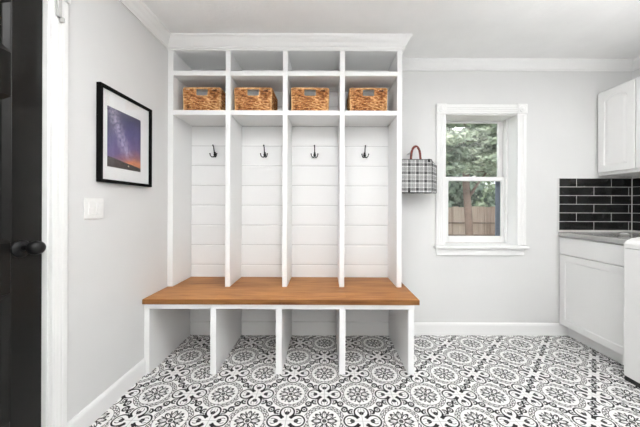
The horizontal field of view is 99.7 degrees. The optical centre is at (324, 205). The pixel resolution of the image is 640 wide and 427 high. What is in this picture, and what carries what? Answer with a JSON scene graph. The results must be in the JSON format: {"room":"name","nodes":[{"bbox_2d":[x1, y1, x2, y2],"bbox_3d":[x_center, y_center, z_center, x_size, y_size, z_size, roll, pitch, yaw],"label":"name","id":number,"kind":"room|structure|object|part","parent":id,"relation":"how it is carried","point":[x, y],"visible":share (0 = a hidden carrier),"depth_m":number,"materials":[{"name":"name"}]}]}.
{"room":"mudroom","nodes":[
{"label":"mudroom","id":0,"kind":"room"},
{"bbox_2d":[67,0,167,421],"bbox_3d":[-1.275,-0.074,0.055,0.120,2.410,4.710,0,0,0],"label":"wall","id":1,"kind":"structure","parent":0,"point":[117,260],"depth_m":1.52,"materials":[{"name":"paint"}]},
{"bbox_2d":[0,0,70,426],"bbox_3d":[-1.214,0.050,0.780,0.134,2.162,0.966,0,0,0],"label":"door","id":2,"kind":"structure","parent":1,"relation":"in","point":[33,40],"depth_m":1.14,"materials":[{"name":"black paint"}]},
{"bbox_3d":[-1.185,0.170,1.097,0.075,0.057,0.057,0,0,0],"label":"knob","id":3,"kind":"part","parent":2,"relation":"part of","materials":[{"name":"black metal"}]},
{"bbox_3d":[-1.202,0.050,0.780,0.026,2.162,0.966,0,0,0],"label":"casing","id":4,"kind":"part","parent":2,"relation":"part of","materials":[{"name":"paint"}]},
{"bbox_2d":[56,0,64,22],"bbox_3d":[-1.181,-0.882,1.206,0.019,0.115,0.026,0,0,0],"label":"sensor","id":5,"kind":"object","parent":2,"relation":"attached to","point":[58,2],"visible":1,"depth_m":1.20,"materials":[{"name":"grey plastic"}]},
{"bbox_2d":[84,198,103,218],"bbox_3d":[-1.208,0.013,1.417,0.015,0.108,0.118,0,0,0],"label":"light switch","id":6,"kind":"object","parent":1,"relation":"attached to","point":[93,207],"visible":1,"depth_m":1.41,"materials":[{"name":"white plastic"}]},
{"bbox_2d":[67,358,145,426],"bbox_3d":[-1.212,1.077,1.539,0.013,0.108,0.560,0,0,0],"label":"baseboard","id":7,"kind":"structure","parent":1,"relation":"attached to","point":[86,417],"depth_m":1.50,"materials":[{"name":"paint"}]},
{"bbox_2d":[96,82,151,186],"bbox_3d":[-1.200,-0.394,1.643,0.026,0.530,0.426,0,0,0],"label":"framed picture","id":8,"kind":"object","parent":1,"relation":"attached to","point":[123,124],"visible":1,"depth_m":1.60,"materials":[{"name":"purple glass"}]},
{"bbox_2d":[107,105,140,171],"bbox_3d":[-1.201,-0.388,1.624,0.001,0.335,0.268,0,0,0],"label":"print","id":9,"kind":"object","parent":8,"relation":"attached to","point":[123,127],"depth_m":1.61},
{"bbox_2d":[119,0,170,47],"bbox_3d":[-1.176,-1.242,-0.111,0.070,0.074,4.378,0,0,0],"label":"trim","id":10,"kind":"structure","parent":1,"relation":"attached to","point":[137,8],"depth_m":1.79,"materials":[{"name":"paint"}]},
{"bbox_2d":[90,334,639,426],"bbox_3d":[0.746,1.178,0.055,4.230,0.080,4.710,0,0,0],"label":"floor","id":11,"kind":"structure","parent":0,"point":[457,380],"depth_m":1.69,"materials":[{"name":"tile"}]},
{"bbox_2d":[142,277,419,374],"bbox_3d":[-0.294,0.879,2.091,1.846,0.509,0.594,0,0,0],"label":"storage bench","id":12,"kind":"object","parent":11,"relation":"on","point":[312,306],"visible":0.94,"depth_m":2.01,"materials":[{"name":"brown wood"}]},
{"bbox_3d":[-1.199,0.892,2.092,0.035,0.476,0.552,0,0,0],"label":"upright panel","id":13,"kind":"part","parent":12,"relation":"part of","materials":[{"name":"paint"}]},
{"bbox_3d":[-0.978,1.072,2.369,0.398,0.118,0.014,0,0,0],"label":"bay baseboard","id":14,"kind":"part","parent":12,"relation":"part of","materials":[{"name":"paint"}]},
{"bbox_3d":[-0.753,0.894,2.092,0.041,0.476,0.552,0,0,0],"label":"upright panel","id":15,"kind":"part","parent":12,"relation":"part of","materials":[{"name":"paint"}]},
{"bbox_3d":[-0.532,1.073,2.369,0.391,0.118,0.014,0,0,0],"label":"bay baseboard","id":16,"kind":"part","parent":12,"relation":"part of","materials":[{"name":"paint"}]},
{"bbox_3d":[-0.307,0.675,1.822,1.816,0.036,0.020,0,0,0],"label":"rail","id":17,"kind":"part","parent":12,"relation":"part of","materials":[{"name":"paint"}]},
{"bbox_3d":[-0.311,0.895,2.092,0.040,0.476,0.552,0,0,0],"label":"upright panel","id":18,"kind":"part","parent":12,"relation":"part of","materials":[{"name":"paint"}]},
{"bbox_3d":[-0.309,0.895,2.378,1.815,0.476,0.020,0,0,0],"label":"panel","id":19,"kind":"part","parent":12,"relation":"part of","materials":[{"name":"paint"}]},
{"bbox_2d":[167,33,412,286],"bbox_3d":[-0.284,-0.326,2.192,1.857,1.900,0.394,0,0,0],"label":"locker","id":20,"kind":"object","parent":12,"relation":"on","point":[236,213],"visible":0.96,"depth_m":2.31,"materials":[{"name":"paint"}]},
{"bbox_3d":[-1.191,-0.297,2.223,0.044,1.834,0.291,0,0,0],"label":"panel","id":21,"kind":"part","parent":20,"relation":"part of","materials":[{"name":"paint"}]},
{"bbox_2d":[173,71,225,90],"bbox_3d":[-0.966,-1.022,2.223,0.402,0.036,0.290,0,0,0],"label":"shelf","id":22,"kind":"object","parent":20,"relation":"attached to","point":[185,78],"depth_m":2.13,"materials":[{"name":"paint"}]},
{"bbox_2d":[173,110,225,125],"bbox_3d":[-0.967,-0.720,2.223,0.402,0.037,0.290,0,0,0],"label":"shelf","id":23,"kind":"object","parent":20,"relation":"attached to","point":[187,117],"depth_m":2.14,"materials":[{"name":"paint"}]},
{"bbox_2d":[174,50,225,69],"bbox_3d":[-0.965,-1.204,2.223,0.402,0.018,0.290,0,0,0],"label":"shelf","id":24,"kind":"object","parent":20,"relation":"attached to","point":[192,59],"depth_m":2.19,"materials":[{"name":"paint"}]},
{"bbox_2d":[183,87,225,109],"bbox_3d":[-0.966,-0.833,2.243,0.307,0.199,0.268,0,0,0],"label":"wicker basket","id":25,"kind":"object","parent":20,"relation":"in","point":[215,99],"visible":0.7,"depth_m":2.12,"materials":[{"name":"wicker"}]},
{"bbox_3d":[-1.108,-0.831,2.122,0.017,0.176,0.012,0,0,-41],"label":"corner post","id":26,"kind":"part","parent":25,"relation":"part of","materials":[{"name":"brown wicker"}]},
{"bbox_3d":[-0.826,-0.830,2.121,0.017,0.176,0.012,0,0,41],"label":"corner post","id":27,"kind":"part","parent":25,"relation":"part of","materials":[{"name":"brown wicker"}]},
{"bbox_2d":[234,87,277,109],"bbox_3d":[-0.564,-0.832,2.243,0.307,0.199,0.268,0,0,0],"label":"wicker basket","id":28,"kind":"object","parent":20,"relation":"on","point":[266,99],"visible":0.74,"depth_m":2.12,"materials":[{"name":"wicker"}]},
{"bbox_3d":[-0.706,-0.830,2.122,0.017,0.176,0.012,0,0,-41],"label":"corner post","id":29,"kind":"part","parent":28,"relation":"part of","materials":[{"name":"brown wicker"}]},
{"bbox_3d":[-0.424,-0.829,2.121,0.017,0.176,0.012,0,0,41],"label":"corner post","id":30,"kind":"part","parent":28,"relation":"part of","materials":[{"name":"brown wicker"}]},
{"bbox_2d":[231,51,282,69],"bbox_3d":[-0.525,-1.203,2.223,0.402,0.018,0.290,0,0,0],"label":"shelf","id":31,"kind":"object","parent":20,"relation":"attached to","point":[246,60],"depth_m":2.20,"materials":[{"name":"paint"}]},
{"bbox_2d":[231,71,282,91],"bbox_3d":[-0.526,-1.021,2.223,0.402,0.036,0.290,0,0,0],"label":"shelf","id":32,"kind":"object","parent":20,"relation":"attached to","point":[272,79],"depth_m":2.14,"materials":[{"name":"paint"}]},
{"bbox_2d":[231,110,282,125],"bbox_3d":[-0.527,-0.718,2.223,0.402,0.037,0.290,0,0,0],"label":"shelf","id":33,"kind":"object","parent":20,"relation":"attached to","point":[240,117],"depth_m":2.14,"materials":[{"name":"paint"}]},
{"bbox_2d":[260,145,267,157],"bbox_3d":[-0.527,-0.474,2.342,0.071,0.108,0.051,0,0,0],"label":"coat hook","id":34,"kind":"object","parent":20,"relation":"attached to","point":[264,154],"visible":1,"depth_m":2.34,"materials":[{"name":"black metal"}]},
{"bbox_3d":[-0.281,-1.235,2.192,1.857,0.082,0.394,0,0,0],"label":"crown molding","id":35,"kind":"part","parent":20,"relation":"part of","materials":[{"name":"paint"}]},
{"bbox_2d":[291,87,328,110],"bbox_3d":[-0.119,-0.830,2.243,0.307,0.199,0.268,0,0,-1],"label":"wicker basket","id":36,"kind":"object","parent":20,"relation":"on","point":[299,101],"visible":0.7,"depth_m":2.12,"materials":[{"name":"wicker"}]},
{"bbox_3d":[-0.259,-0.828,2.120,0.017,0.176,0.012,0,0,-41],"label":"corner post","id":37,"kind":"part","parent":36,"relation":"part of","materials":[{"name":"brown wicker"}]},
{"bbox_3d":[0.023,-0.827,2.123,0.017,0.176,0.012,0,0,40],"label":"corner post","id":38,"kind":"part","parent":36,"relation":"part of","materials":[{"name":"brown wicker"}]},
{"bbox_2d":[288,51,339,69],"bbox_3d":[-0.085,-1.201,2.223,0.402,0.018,0.290,0,0,0],"label":"shelf","id":39,"kind":"object","parent":20,"relation":"attached to","point":[299,60],"depth_m":2.21,"materials":[{"name":"paint"}]},
{"bbox_2d":[288,71,339,91],"bbox_3d":[-0.085,-1.019,2.223,0.402,0.036,0.290,0,0,0],"label":"shelf","id":40,"kind":"object","parent":20,"relation":"attached to","point":[305,79],"depth_m":2.14,"materials":[{"name":"paint"}]},
{"bbox_2d":[288,110,339,125],"bbox_3d":[-0.086,-0.717,2.223,0.402,0.037,0.290,0,0,0],"label":"shelf","id":41,"kind":"object","parent":20,"relation":"attached to","point":[295,117],"depth_m":2.15,"materials":[{"name":"paint"}]},
{"bbox_2d":[311,145,317,157],"bbox_3d":[-0.090,-0.473,2.342,0.071,0.108,0.051,0,0,0],"label":"coat hook","id":42,"kind":"object","parent":20,"relation":"attached to","point":[314,154],"visible":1,"depth_m":2.34,"materials":[{"name":"black metal"}]},
{"bbox_2d":[361,145,368,157],"bbox_3d":[0.348,-0.471,2.342,0.071,0.108,0.051,0,0,0],"label":"coat hook","id":43,"kind":"object","parent":20,"relation":"attached to","point":[364,154],"visible":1,"depth_m":2.34,"materials":[{"name":"black metal"}]},
{"bbox_2d":[347,88,387,110],"bbox_3d":[0.342,-0.829,2.243,0.307,0.199,0.268,0,0,0],"label":"wicker basket","id":44,"kind":"object","parent":20,"relation":"on","point":[356,101],"visible":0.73,"depth_m":2.12,"materials":[{"name":"wicker"}]},
{"bbox_2d":[345,51,396,69],"bbox_3d":[0.355,-1.200,2.223,0.402,0.018,0.290,0,0,0],"label":"shelf","id":45,"kind":"object","parent":20,"relation":"attached to","point":[354,60],"depth_m":2.21,"materials":[{"name":"paint"}]},
{"bbox_2d":[345,71,396,91],"bbox_3d":[0.355,-1.018,2.223,0.402,0.036,0.290,0,0,0],"label":"shelf","id":46,"kind":"object","parent":20,"relation":"attached to","point":[353,79],"depth_m":2.15,"materials":[{"name":"paint"}]},
{"bbox_2d":[345,111,396,126],"bbox_3d":[0.354,-0.715,2.223,0.402,0.037,0.290,0,0,0],"label":"shelf","id":47,"kind":"object","parent":20,"relation":"attached to","point":[352,118],"depth_m":2.15,"materials":[{"name":"paint"}]},
{"bbox_3d":[0.572,-0.291,2.223,0.038,1.834,0.291,0,0,0],"label":"panel","id":48,"kind":"part","parent":20,"relation":"part of","materials":[{"name":"paint"}]},
{"bbox_3d":[-0.098,1.075,2.369,0.378,0.118,0.014,0,0,0],"label":"bay baseboard","id":49,"kind":"part","parent":12,"relation":"part of","materials":[{"name":"paint"}]},
{"bbox_3d":[0.117,0.897,2.092,0.041,0.476,0.552,0,0,0],"label":"upright panel","id":50,"kind":"part","parent":12,"relation":"part of","materials":[{"name":"paint"}]},
{"bbox_3d":[0.348,1.076,2.369,0.412,0.118,0.014,0,0,0],"label":"bay baseboard","id":51,"kind":"part","parent":12,"relation":"part of","materials":[{"name":"paint"}]},
{"bbox_3d":[0.579,0.898,2.092,0.039,0.476,0.552,0,0,0],"label":"upright panel","id":52,"kind":"part","parent":12,"relation":"part of","materials":[{"name":"paint"}]},
{"bbox_2d":[559,237,623,364],"bbox_3d":[2.390,0.705,2.095,0.644,0.875,0.581,0,0,0],"label":"base cabinet","id":53,"kind":"object","parent":11,"relation":"on","point":[591,303],"visible":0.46,"depth_m":2.08,"materials":[{"name":"paint"}]},
{"bbox_3d":[2.079,0.346,2.095,0.020,0.145,0.576,0,0,0],"label":"drawer","id":54,"kind":"part","parent":53,"relation":"part of","materials":[{"name":"paint"}]},
{"bbox_2d":[558,232,639,244],"bbox_3d":[2.378,0.248,2.087,0.649,0.038,0.582,0,0,0],"label":"countertop","id":55,"kind":"structure","parent":53,"relation":"on","point":[609,237],"depth_m":2.10,"materials":[{"name":"white stone"}]},
{"bbox_2d":[618,232,630,235],"bbox_3d":[2.284,0.217,2.060,0.064,0.024,0.064,0,0,0],"label":"sink","id":56,"kind":"object","parent":55,"relation":"on","point":[620,233],"visible":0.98,"depth_m":2.04,"materials":[{"name":"silver metal"}]},
{"bbox_2d":[624,237,639,387],"bbox_3d":[2.308,0.628,1.437,0.690,1.030,0.690,0,0,0],"label":"washing machine","id":57,"kind":"object","parent":11,"relation":"on","point":[631,246],"visible":1,"depth_m":1.73,"materials":[{"name":"white metal"}]},
{"bbox_3d":[2.309,0.240,1.437,0.690,0.070,0.690,0,0,0],"label":"panel","id":58,"kind":"part","parent":57,"relation":"part of","materials":[{"name":"white metal"}]},
{"bbox_2d":[142,0,639,58],"bbox_3d":[0.755,-1.322,0.155,4.230,0.100,4.910,0,0,0],"label":"ceiling","id":59,"kind":"structure","parent":0,"point":[580,29],"depth_m":1.87,"materials":[{"name":"paint"}]},
{"bbox_2d":[401,71,631,322],"bbox_3d":[0.750,-0.067,2.500,4.170,2.410,0.220,0,0,0],"label":"wall","id":60,"kind":"structure","parent":0,"point":[562,133],"depth_m":2.39,"materials":[{"name":"paint"}]},
{"bbox_2d":[434,104,528,255],"bbox_3d":[1.370,-0.231,2.475,0.814,1.331,0.270,0,0,0],"label":"window","id":61,"kind":"structure","parent":60,"relation":"in","point":[509,239],"depth_m":2.38,"materials":[{"name":"paint"}]},
{"bbox_3d":[1.020,-0.233,2.378,0.082,1.153,0.024,0,0,0],"label":"casing","id":62,"kind":"part","parent":61,"relation":"part of","materials":[{"name":"paint"}]},
{"bbox_3d":[1.374,-0.519,2.575,0.629,0.566,0.026,0,0,0],"label":"sash","id":63,"kind":"part","parent":61,"relation":"part of","materials":[{"name":"glass"}]},
{"bbox_3d":[1.372,0.035,2.542,0.629,0.616,0.028,0,0,0],"label":"sash","id":64,"kind":"part","parent":61,"relation":"part of","materials":[{"name":"paint"}]},
{"bbox_3d":[1.378,-0.852,2.378,0.622,0.080,0.024,0,0,0],"label":"head casing","id":65,"kind":"part","parent":61,"relation":"part of","materials":[{"name":"paint"}]},
{"bbox_3d":[1.663,0.052,2.600,0.046,0.578,0.012,0,0,0],"label":"screen frame","id":66,"kind":"part","parent":61,"relation":"part of","materials":[{"name":"metal"}]},
{"bbox_3d":[1.730,-0.231,2.378,0.078,1.153,0.024,0,0,0],"label":"casing","id":67,"kind":"part","parent":61,"relation":"part of","materials":[{"name":"paint"}]},
{"bbox_2d":[414,322,567,335],"bbox_3d":[1.370,1.086,2.384,1.536,0.108,0.013,0,0,0],"label":"baseboard","id":68,"kind":"structure","parent":60,"relation":"attached to","point":[420,328],"depth_m":2.38,"materials":[{"name":"paint"}]},
{"bbox_2d":[402,58,632,70],"bbox_3d":[1.658,-1.232,2.355,2.123,0.074,0.070,0,0,0],"label":"trim","id":69,"kind":"structure","parent":60,"relation":"attached to","point":[408,64],"depth_m":2.35,"materials":[{"name":"paint"}]},
{"bbox_3d":[0.738,-0.461,2.285,0.024,0.025,0.211,0,0,0],"label":"peg","id":70,"kind":"object","parent":60,"relation":"attached to","visible":0},
{"bbox_2d":[402,145,436,193],"bbox_3d":[0.777,-0.299,2.226,0.344,0.390,0.133,0,0,0],"label":"plaid bag","id":71,"kind":"object","parent":70,"relation":"hanging from","point":[419,176],"visible":0.83,"depth_m":2.17,"materials":[{"name":"fabric"}]},
{"bbox_3d":[0.738,-0.429,2.195,0.103,0.130,0.019,0,0,0],"label":"handle","id":72,"kind":"part","parent":71,"relation":"part of","materials":[{"name":"red leather"}]},
{"bbox_2d":[632,68,639,232],"bbox_3d":[2.775,-0.060,0.055,0.120,2.410,4.710,0,0,0],"label":"wall","id":73,"kind":"structure","parent":0,"point":[636,73],"depth_m":2.36,"materials":[{"name":"paint"}]},
{"bbox_2d":[558,176,639,232],"bbox_3d":[2.387,-0.018,1.745,0.656,0.492,1.290,0,0,0],"label":"tile backsplash","id":74,"kind":"structure","parent":73,"relation":"attached to","point":[584,204],"depth_m":2.38,"materials":[{"name":"black tile"}]},
{"bbox_2d":[598,76,639,175],"bbox_3d":[2.556,-0.630,2.075,0.320,0.732,0.619,0,0,0],"label":"upper cabinet","id":75,"kind":"object","parent":73,"relation":"attached to","point":[618,106],"visible":1,"depth_m":2.20,"materials":[{"name":"paint"}]},
{"bbox_3d":[2.406,-0.636,1.929,0.020,0.694,0.309,0,0,0],"label":"door","id":76,"kind":"part","parent":75,"relation":"part of","materials":[{"name":"paint"}]},
{"bbox_2d":[632,56,639,70],"bbox_3d":[2.684,-1.229,0.045,0.070,0.074,4.690,0,0,0],"label":"trim","id":77,"kind":"structure","parent":73,"relation":"attached to","point":[636,61],"depth_m":2.33,"materials":[{"name":"paint"}]},
{"label":"outside","id":78,"kind":"structure","parent":0,"visible":0},
{"bbox_3d":[3.993,1.899,12.315,24.000,0.100,19.370,0,0,0],"label":"ground","id":79,"kind":"structure","parent":78,"visible":0},
{"bbox_2d":[446,124,484,206],"bbox_3d":[3.738,-0.417,8.792,2.648,4.556,1.763,0,0,20],"label":"leafy tree","id":80,"kind":"object","parent":79,"relation":"on","point":[455,190],"visible":0.13,"depth_m":8.20,"materials":[{"name":"green plant"}]},
{"bbox_2d":[445,206,494,242],"bbox_3d":[4.036,0.931,6.041,10.079,1.837,0.158,0,0,0],"label":"wooden fence","id":81,"kind":"object","parent":79,"relation":"on","point":[483,217],"visible":0.02,"depth_m":6.00,"materials":[{"name":"brown wood"}]},
{"bbox_3d":[3.999,0.379,5.981,10.000,0.026,0.038,0,0,0],"label":"rail","id":82,"kind":"part","parent":81,"relation":"part of","materials":[{"name":"brown wood"}]},
{"bbox_3d":[3.998,0.649,5.981,10.000,0.026,0.038,0,0,0],"label":"rail","id":83,"kind":"part","parent":81,"relation":"part of","materials":[{"name":"brown wood"}]},
{"bbox_2d":[446,124,496,235],"bbox_3d":[2.594,-1.103,4.831,3.582,5.905,2.545,0,0,0],"label":"pine tree","id":84,"kind":"object","parent":79,"relation":"on","point":[464,142],"visible":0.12,"depth_m":4.33,"materials":[{"name":"green plant"}]},
{"bbox_2d":[456,152,495,206],"bbox_3d":[6.477,-1.902,12.494,5.061,8.023,3.700,0,0,8],"label":"leafy tree","id":85,"kind":"object","parent":79,"relation":"on","point":[480,203],"visible":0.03,"depth_m":11.27,"materials":[{"name":"green plant"}]},
{"bbox_2d":[484,190,494,206],"bbox_3d":[6.711,-0.370,8.824,2.502,4.482,1.796,0,0,0],"label":"leafy tree","id":86,"kind":"object","parent":79,"relation":"on","point":[490,200],"visible":0.02,"depth_m":9.33,"materials":[{"name":"green plant"}]}
]}

